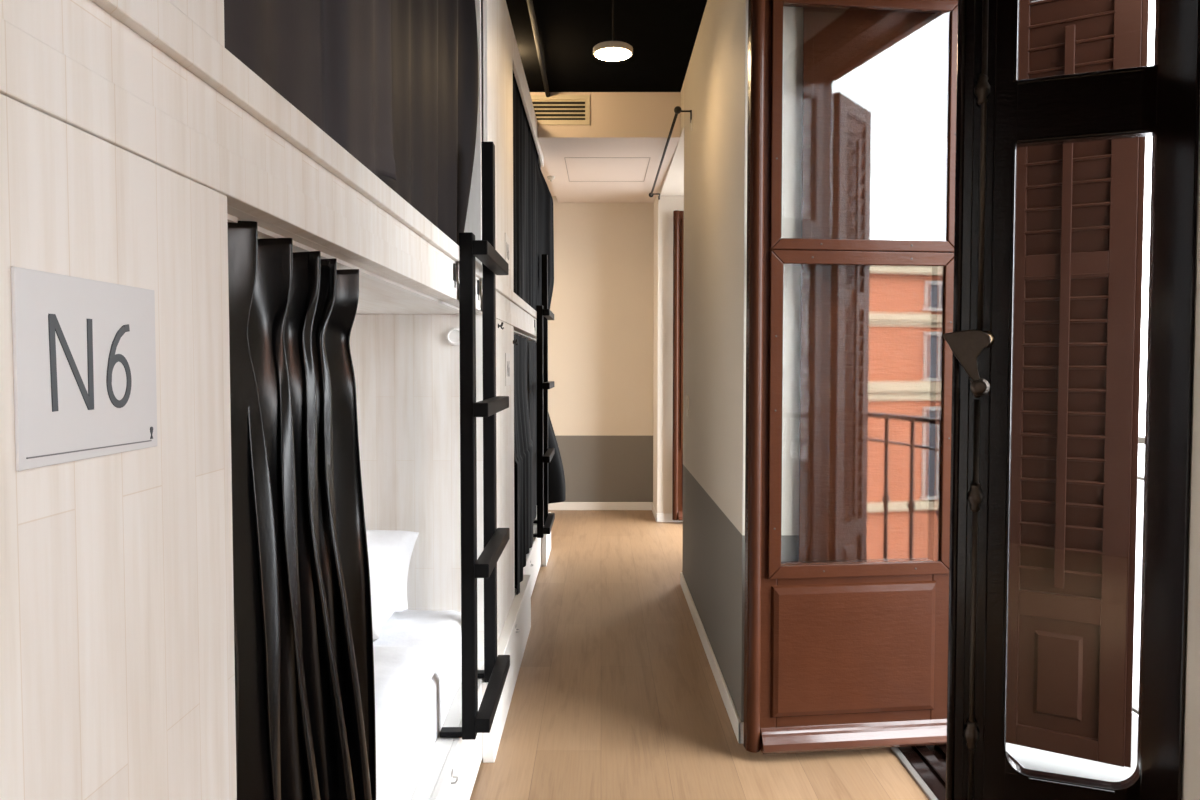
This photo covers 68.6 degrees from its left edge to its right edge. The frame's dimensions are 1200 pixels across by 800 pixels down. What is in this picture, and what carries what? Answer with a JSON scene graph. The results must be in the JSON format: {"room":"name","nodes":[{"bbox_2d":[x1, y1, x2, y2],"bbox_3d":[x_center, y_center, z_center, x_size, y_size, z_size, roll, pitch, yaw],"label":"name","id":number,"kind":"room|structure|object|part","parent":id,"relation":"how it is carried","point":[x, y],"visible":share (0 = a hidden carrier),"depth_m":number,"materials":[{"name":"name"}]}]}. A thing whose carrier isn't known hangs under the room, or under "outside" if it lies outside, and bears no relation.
{"room":"dormitory","nodes":[
{"label":"dormitory","id":0,"kind":"room"},
{"bbox_2d":[548,196,653,501],"bbox_3d":[-0.091,-0.510,8.292,2.600,3.080,0.190,0,2,0],"label":"wall","id":1,"kind":"structure","parent":0,"point":[600,333],"depth_m":8.20,"materials":[{"name":"beige paint"}]},
{"bbox_2d":[548,502,682,521],"bbox_3d":[-0.086,1.007,7.934,2.590,0.075,0.642,0,2,0],"label":"baseboard","id":2,"kind":"structure","parent":1,"relation":"attached to","point":[659,517],"depth_m":8.24,"materials":[{"name":"white paint"}]},
{"bbox_2d":[530,92,679,202],"bbox_3d":[-0.437,-1.853,6.854,1.891,0.284,2.579,0,2,0],"label":"ceiling","id":3,"kind":"structure","parent":0,"point":[622,124],"depth_m":5.88,"materials":[{"name":"paint"}]},
{"bbox_2d":[547,176,554,181],"bbox_3d":[-0.382,-1.726,6.869,0.060,0.038,0.060,0,2,0],"label":"smoke detector","id":4,"kind":"object","parent":3,"relation":"attached to","point":[550,178],"visible":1,"depth_m":6.85,"materials":[{"name":"white plastic"}]},
{"bbox_2d":[530,95,589,124],"bbox_3d":[-0.264,-1.831,5.556,0.400,0.186,0.014,0,2,0],"label":"air vent","id":5,"kind":"object","parent":3,"relation":"in","point":[554,109],"visible":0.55,"depth_m":5.55,"materials":[{"name":"paint"}]},
{"bbox_2d":[564,157,650,181],"bbox_3d":[0.053,-1.729,6.623,0.604,0.027,0.910,0,2,0],"label":"trim","id":6,"kind":"structure","parent":3,"relation":"attached to","point":[574,157],"depth_m":6.55,"materials":[{"name":"white paint"}]},
{"bbox_2d":[649,106,691,199],"bbox_3d":[0.459,-1.643,6.175,0.103,0.106,2.690,0,2,0],"label":"curtain rod","id":7,"kind":"object","parent":3,"relation":"attached to","point":[677,109],"visible":1,"depth_m":5.51,"materials":[{"name":"black metal"}]},
{"bbox_3d":[0.429,-1.660,6.120,0.017,0.042,2.520,0,2,0],"label":"rod","id":8,"kind":"part","parent":7,"relation":"part of","materials":[{"name":"black metal"}]},
{"bbox_2d":[506,0,706,91],"bbox_3d":[-0.022,-1.989,2.775,2.850,0.300,11.100,0,2,0],"label":"ceiling","id":9,"kind":"structure","parent":0,"point":[662,34],"depth_m":4.68,"materials":[{"name":"black paint"}]},
{"bbox_2d":[526,0,549,96],"bbox_3d":[-0.330,-1.783,1.993,0.033,0.027,7.120,0,2,0],"label":"ceiling pipe","id":10,"kind":"object","parent":9,"relation":"attached to","point":[529,2],"visible":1,"depth_m":4.65,"materials":[{"name":"metal"}]},
{"bbox_2d":[593,0,632,60],"bbox_3d":[0.058,-1.701,3.887,0.176,0.358,0.176,0,2,0],"label":"pendant lamp","id":11,"kind":"object","parent":9,"relation":"hanging from","point":[612,50],"visible":1,"depth_m":3.86,"materials":[{"name":"white"}]},
{"bbox_3d":[0.058,-1.721,3.886,0.080,0.319,0.080,0,2,0],"label":"stem","id":12,"kind":"part","parent":11,"relation":"part of","materials":[{"name":"black metal"}]},
{"bbox_2d":[595,48,630,60],"bbox_3d":[0.058,-1.526,3.894,0.157,0.008,0.157,0,2,0],"label":"diffuser","id":13,"kind":"object","parent":11,"relation":"attached to","point":[607,54],"depth_m":3.88,"materials":[{"name":"white plastic"}]},
{"bbox_2d":[653,191,683,512],"bbox_3d":[0.853,-0.495,7.880,0.712,3.080,0.629,0,2,0],"label":"door frame","id":14,"kind":"object","parent":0,"point":[664,208],"visible":0.14,"depth_m":7.59,"materials":[{"name":"beige paint"}]},
{"bbox_2d":[660,82,683,195],"bbox_3d":[0.859,-1.839,6.418,0.697,0.280,2.189,0,2,0],"label":"lintel","id":15,"kind":"object","parent":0,"point":[673,183],"visible":0.14,"depth_m":6.56,"materials":[{"name":"beige paint"}]},
{"bbox_2d":[470,510,928,799],"bbox_3d":[-0.122,1.299,2.902,2.650,0.120,11.100,0,2,0],"label":"floor","id":16,"kind":"structure","parent":0,"point":[616,696],"depth_m":3.49,"materials":[{"name":"brown wood"}]},
{"bbox_2d":[0,0,483,799],"bbox_3d":[-0.890,-0.136,0.931,1.008,2.900,4.470,0,2,0],"label":"bunk bed","id":17,"kind":"object","parent":16,"relation":"on","point":[131,135],"visible":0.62,"depth_m":0.82,"materials":[{"name":"white wood"}]},
{"bbox_2d":[11,267,156,470],"bbox_3d":[-0.401,-0.025,0.699,0.004,0.140,0.190,0,2,0],"label":"number sign","id":18,"kind":"object","parent":17,"relation":"attached to","point":[84,350],"visible":1,"depth_m":0.68,"materials":[{"name":"plastic"}]},
{"bbox_3d":[-0.412,0.589,-0.147,0.016,1.534,2.260,0,2,0],"label":"panel","id":19,"kind":"part","parent":17,"relation":"part of","materials":[{"name":"white wood"}]},
{"bbox_3d":[-0.412,-0.936,-0.206,0.016,1.214,2.260,0,2,0],"label":"panel","id":20,"kind":"part","parent":17,"relation":"part of","materials":[{"name":"white wood"}]},
{"bbox_3d":[-0.415,-0.274,0.926,0.027,0.107,4.470,0,2,0],"label":"rail","id":21,"kind":"part","parent":17,"relation":"part of","materials":[{"name":"white wood"}]},
{"bbox_2d":[227,221,375,799],"bbox_3d":[-0.440,0.382,1.327,0.118,1.235,0.693,0,2,0],"label":"privacy curtain","id":22,"kind":"object","parent":17,"relation":"hanging from","point":[305,687],"visible":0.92,"depth_m":1.26,"materials":[{"name":"black fabric"}]},
{"bbox_2d":[224,0,395,179],"bbox_3d":[-0.438,-0.937,1.395,0.033,1.115,0.915,0,2,0],"label":"privacy curtain","id":23,"kind":"object","parent":17,"relation":"hanging from","point":[329,59],"visible":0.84,"depth_m":1.44,"materials":[{"name":"grey fabric"}]},
{"bbox_3d":[-0.889,-0.222,3.155,0.975,2.900,0.020,0,2,0],"label":"panel","id":24,"kind":"part","parent":17,"relation":"part of","materials":[{"name":"white wood"}]},
{"bbox_2d":[373,610,461,799],"bbox_3d":[-0.920,0.880,2.102,0.909,0.204,2.154,0,2,0],"label":"mattress","id":25,"kind":"object","parent":17,"relation":"on","point":[436,633],"visible":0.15,"depth_m":2.59,"materials":[{"name":"white fabric"}]},
{"bbox_2d":[371,595,402,641],"bbox_3d":[-1.017,0.683,2.720,0.740,0.145,0.400,0,2,-3],"label":"pillow","id":26,"kind":"object","parent":25,"relation":"on","point":[383,608],"visible":0.09,"depth_m":2.77,"materials":[{"name":"white fabric"}]},
{"bbox_2d":[366,530,418,611],"bbox_3d":[-1.027,0.594,3.056,0.760,0.283,0.275,0,2,0],"label":"pillow","id":27,"kind":"object","parent":25,"relation":"on","point":[389,551],"visible":0.18,"depth_m":3.01,"materials":[{"name":"white fabric"}]},
{"bbox_2d":[373,645,435,777],"bbox_3d":[-0.912,0.739,1.756,0.900,0.096,1.458,0,2,0],"label":"duvet","id":28,"kind":"object","parent":25,"relation":"on","point":[401,674],"visible":0.11,"depth_m":2.16,"materials":[{"name":"white fabric"}]},
{"bbox_2d":[376,0,478,244],"bbox_3d":[-0.470,-0.985,2.309,0.084,1.090,1.590,0,2,0],"label":"privacy curtain","id":29,"kind":"object","parent":17,"relation":"hanging from","point":[434,43],"visible":0.71,"depth_m":2.49,"materials":[{"name":"fabric"}]},
{"bbox_2d":[446,328,459,345],"bbox_3d":[-0.516,-0.226,3.137,0.064,0.064,0.014,0,2,0],"label":"light","id":30,"kind":"object","parent":17,"relation":"attached to","point":[452,336],"visible":0.68,"depth_m":3.13,"materials":[{"name":"white plastic"}]},
{"bbox_2d":[453,263,455,287],"bbox_3d":[-0.401,-0.343,2.426,0.004,0.066,0.014,0,2,0],"label":"socket","id":31,"kind":"object","parent":17,"relation":"attached to","point":[454,265],"depth_m":2.42,"materials":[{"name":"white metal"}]},
{"bbox_3d":[-0.393,1.018,2.381,0.016,0.030,0.041,0,2,0],"label":"drawer pull","id":32,"kind":"part","parent":17,"relation":"part of","materials":[{"name":"metal"}]},
{"bbox_3d":[-0.410,1.120,2.101,0.016,0.270,2.186,0,2,0],"label":"drawer","id":33,"kind":"part","parent":17,"relation":"part of","materials":[{"name":"white laminate"}]},
{"bbox_2d":[439,142,509,739],"bbox_3d":[-0.385,0.059,2.740,0.147,1.820,0.560,0,2,0],"label":"ladder","id":34,"kind":"object","parent":17,"relation":"attached to","point":[474,721],"visible":1,"depth_m":2.51,"materials":[{"name":"black metal"}]},
{"bbox_3d":[-0.375,0.250,2.509,0.039,1.439,0.055,0,2,0],"label":"post","id":35,"kind":"part","parent":34,"relation":"part of","materials":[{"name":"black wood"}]},
{"bbox_3d":[-0.374,0.050,2.982,0.039,1.820,0.055,0,2,0],"label":"post","id":36,"kind":"part","parent":34,"relation":"part of","materials":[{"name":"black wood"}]},
{"bbox_2d":[477,280,478,299],"bbox_3d":[-0.400,-0.361,2.896,0.004,0.066,0.014,0,2,0],"label":"socket","id":37,"kind":"object","parent":17,"relation":"attached to","point":[477,280],"depth_m":2.89,"materials":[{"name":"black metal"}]},
{"bbox_2d":[481,0,550,762],"bbox_3d":[-0.865,-0.281,4.691,1.050,2.900,3.506,0,2,0],"label":"bunk bed","id":38,"kind":"object","parent":16,"relation":"on","point":[500,55],"visible":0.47,"depth_m":3.72,"materials":[{"name":"white wood"}]},
{"bbox_3d":[-0.895,-1.722,4.674,0.960,0.020,3.128,0,2,0],"label":"panel","id":39,"kind":"part","parent":38,"relation":"part of","materials":[{"name":"white wood"}]},
{"bbox_3d":[-0.896,-0.257,4.064,0.959,2.900,0.020,0,2,0],"label":"panel","id":40,"kind":"part","parent":38,"relation":"part of","materials":[{"name":"white wood"}]},
{"bbox_3d":[-0.408,-1.082,3.587,0.016,1.214,0.908,0,2,0],"label":"panel","id":41,"kind":"part","parent":38,"relation":"part of","materials":[{"name":"white wood"}]},
{"bbox_3d":[-0.408,0.443,3.646,0.016,1.534,0.908,0,2,0],"label":"panel","id":42,"kind":"part","parent":38,"relation":"part of","materials":[{"name":"white wood"}]},
{"bbox_3d":[-0.379,1.068,3.767,0.042,0.275,1.556,0,2,0],"label":"board","id":43,"kind":"part","parent":38,"relation":"part of","materials":[{"name":"white laminate"}]},
{"bbox_2d":[505,233,509,269],"bbox_3d":[-0.398,-0.637,3.789,0.004,0.138,0.186,0,2,0],"label":"number sign","id":44,"kind":"object","parent":38,"relation":"attached to","point":[507,239],"visible":0.94,"depth_m":3.77,"materials":[{"name":"white plastic"}]},
{"bbox_2d":[505,353,510,385],"bbox_3d":[-0.398,-0.132,3.808,0.004,0.138,0.186,0,2,0],"label":"number sign","id":45,"kind":"object","parent":38,"relation":"attached to","point":[507,356],"visible":1,"depth_m":3.77,"materials":[{"name":"white plastic"}]},
{"bbox_3d":[-0.411,-0.421,4.724,0.027,0.107,3.128,0,2,0],"label":"rail","id":46,"kind":"part","parent":38,"relation":"part of","materials":[{"name":"white wood"}]},
{"bbox_3d":[-0.406,0.999,5.224,0.016,0.270,2.196,0,2,0],"label":"drawer","id":47,"kind":"part","parent":38,"relation":"part of","materials":[{"name":"white laminate"}]},
{"bbox_2d":[513,72,553,310],"bbox_3d":[-0.430,-1.109,5.143,0.117,1.140,2.103,0,2,3],"label":"privacy curtain","id":48,"kind":"object","parent":38,"relation":"hanging from","point":[533,219],"visible":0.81,"depth_m":5.30,"materials":[{"name":"black fabric"}]},
{"bbox_2d":[514,334,565,594],"bbox_3d":[-0.347,0.260,5.189,0.206,1.240,2.151,0,2,0],"label":"privacy curtain","id":49,"kind":"object","parent":38,"relation":"hanging from","point":[525,355],"visible":0.86,"depth_m":4.89,"materials":[{"name":"black fabric"}]},
{"bbox_2d":[533,254,554,537],"bbox_3d":[-0.382,-0.055,5.688,0.147,1.820,0.560,0,2,0],"label":"ladder","id":50,"kind":"object","parent":38,"relation":"attached to","point":[545,520],"visible":0.88,"depth_m":5.46,"materials":[{"name":"black metal"}]},
{"bbox_3d":[-0.371,0.136,5.457,0.039,1.439,0.055,0,2,0],"label":"post","id":51,"kind":"part","parent":50,"relation":"part of","materials":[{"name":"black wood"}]},
{"bbox_3d":[-0.371,-0.064,5.930,0.039,1.820,0.055,0,2,0],"label":"post","id":52,"kind":"part","parent":50,"relation":"part of","materials":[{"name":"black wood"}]},
{"bbox_3d":[-0.379,0.974,6.208,0.036,0.275,0.570,0,2,0],"label":"board","id":53,"kind":"part","parent":38,"relation":"part of","materials":[{"name":"white laminate"}]},
{"bbox_2d":[682,0,802,721],"bbox_3d":[0.856,-0.354,4.239,0.697,3.080,2.280,0,2,0],"label":"wall","id":54,"kind":"structure","parent":0,"point":[716,77],"depth_m":3.53,"materials":[{"name":"beige paint"}]},
{"bbox_2d":[686,395,688,416],"bbox_3d":[0.502,0.035,5.064,0.012,0.120,0.080,0,2,0],"label":"light switch","id":55,"kind":"object","parent":54,"relation":"attached to","point":[687,396],"visible":1,"depth_m":5.03,"materials":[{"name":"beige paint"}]},
{"bbox_2d":[680,572,743,742],"bbox_3d":[0.850,1.147,4.296,0.709,0.075,2.304,0,2,0],"label":"baseboard","id":56,"kind":"structure","parent":54,"relation":"attached to","point":[738,726],"depth_m":3.77,"materials":[{"name":"white paint"}]},
{"bbox_2d":[1006,713,1137,781],"bbox_3d":[1.772,1.381,2.053,0.740,0.182,5.280,0,2,0],"label":"floor","id":57,"kind":"structure","parent":0,"point":[1029,758],"depth_m":3.03,"materials":[{"name":"stone"}]},
{"bbox_2d":[1132,435,1144,714],"bbox_3d":[2.002,0.736,2.033,0.050,1.107,5.111,0,2,0],"label":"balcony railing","id":58,"kind":"object","parent":57,"relation":"on","point":[1141,438],"visible":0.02,"depth_m":3.25,"materials":[{"name":"black metal"}]},
{"bbox_2d":[1182,110,1199,799],"bbox_3d":[1.298,0.472,3.319,0.212,12.500,12.400,0,2,0],"label":"wall","id":59,"kind":"structure","parent":0,"point":[1191,779],"depth_m":1.76,"materials":[{"name":"beige paint"}]},
{"bbox_2d":[798,0,1199,799],"bbox_3d":[1.053,-0.154,2.432,0.700,2.820,1.344,0,2,0],"label":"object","id":60,"kind":"structure","parent":59,"relation":"in","point":[869,76],"depth_m":3.06,"materials":[{"name":"brown paint"}]},
{"bbox_2d":[744,0,957,753],"bbox_3d":[0.880,-0.113,3.006,0.763,2.627,0.078,0,2,-7],"label":"door","id":61,"kind":"structure","parent":60,"relation":"attached to","point":[839,654],"depth_m":3.00,"materials":[{"name":"brown paint"}]},
{"bbox_3d":[0.879,0.860,3.034,0.592,0.456,0.016,0,2,-7],"label":"kick panel","id":62,"kind":"part","parent":61,"relation":"part of","materials":[{"name":"brown paint"}]},
{"bbox_3d":[0.899,0.051,3.006,0.663,1.111,0.014,0,2,-7],"label":"glazing frame","id":63,"kind":"part","parent":61,"relation":"part of","materials":[{"name":"brown paint"}]},
{"bbox_3d":[0.899,-0.930,2.968,0.663,0.850,0.014,0,2,-7],"label":"glazing frame","id":64,"kind":"part","parent":61,"relation":"part of","materials":[{"name":"brown paint"}]},
{"bbox_2d":[943,0,1159,799],"bbox_3d":[1.056,-0.076,2.038,0.487,2.626,0.100,1,2,22],"label":"door","id":65,"kind":"structure","parent":60,"relation":"attached to","point":[998,113],"depth_m":2.09,"materials":[{"name":"brown paint"}]},
{"bbox_3d":[0.868,-0.085,2.084,0.104,0.160,0.047,1,2,22],"label":"lever handle","id":66,"kind":"part","parent":65,"relation":"part of","materials":[{"name":"metal"}]},
{"bbox_3d":[0.900,-0.051,2.093,0.017,2.520,0.014,1,2,22],"label":"bolt rod","id":67,"kind":"part","parent":65,"relation":"part of","materials":[{"name":"metal"}]},
{"bbox_2d":[1006,0,1148,767],"bbox_3d":[1.557,-0.110,2.968,0.453,2.630,0.060,1,3,32],"label":"louvered shutter","id":68,"kind":"object","parent":60,"relation":"attached to","point":[1079,207],"visible":0.87,"depth_m":2.94,"materials":[{"name":"brown paint"}]},
{"bbox_3d":[1.566,0.940,3.009,0.259,0.401,0.030,1,3,32],"label":"panel","id":69,"kind":"part","parent":68,"relation":"part of","materials":[{"name":"brown wood"}]},
{"bbox_3d":[1.547,-0.299,2.940,0.038,1.870,0.014,1,3,32],"label":"control rod","id":70,"kind":"part","parent":68,"relation":"part of","materials":[{"name":"brown wood"}]},
{"bbox_3d":[1.308,-0.277,6.923,0.200,2.759,1.258,0,2,0],"label":"window","id":71,"kind":"structure","parent":59,"relation":"in","visible":0},
{"bbox_2d":[672,210,683,520],"bbox_3d":[0.965,-0.285,7.475,0.688,2.627,0.078,0,2,0],"label":"door","id":72,"kind":"structure","parent":71,"relation":"attached to","point":[678,216],"depth_m":7.46,"materials":[{"name":"brown paint"}]},
{"bbox_3d":[0.986,-0.287,7.493,0.645,2.625,0.040,0,2,0],"label":"frame","id":73,"kind":"part","parent":72,"relation":"part of","materials":[{"name":"brown paint"}]},
{"bbox_3d":[0.983,-0.121,7.473,0.588,1.111,0.014,0,2,0],"label":"glazing frame","id":74,"kind":"part","parent":72,"relation":"part of","materials":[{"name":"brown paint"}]},
{"bbox_3d":[0.962,0.687,7.503,0.517,0.456,0.016,0,2,0],"label":"kick panel","id":75,"kind":"part","parent":72,"relation":"part of","materials":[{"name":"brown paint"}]},
{"bbox_3d":[0.983,-1.103,7.435,0.588,0.850,0.014,0,2,0],"label":"glazing frame","id":76,"kind":"part","parent":72,"relation":"part of","materials":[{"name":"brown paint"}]},
{"label":"outside","id":77,"kind":"structure","parent":0,"visible":0},
{"bbox_2d":[1132,466,1143,716],"bbox_3d":[30.700,6.946,0.233,58.600,0.200,120.000,0,2,0],"label":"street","id":78,"kind":"structure","parent":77,"point":[1140,489],"depth_m":27.11,"materials":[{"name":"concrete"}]}
]}

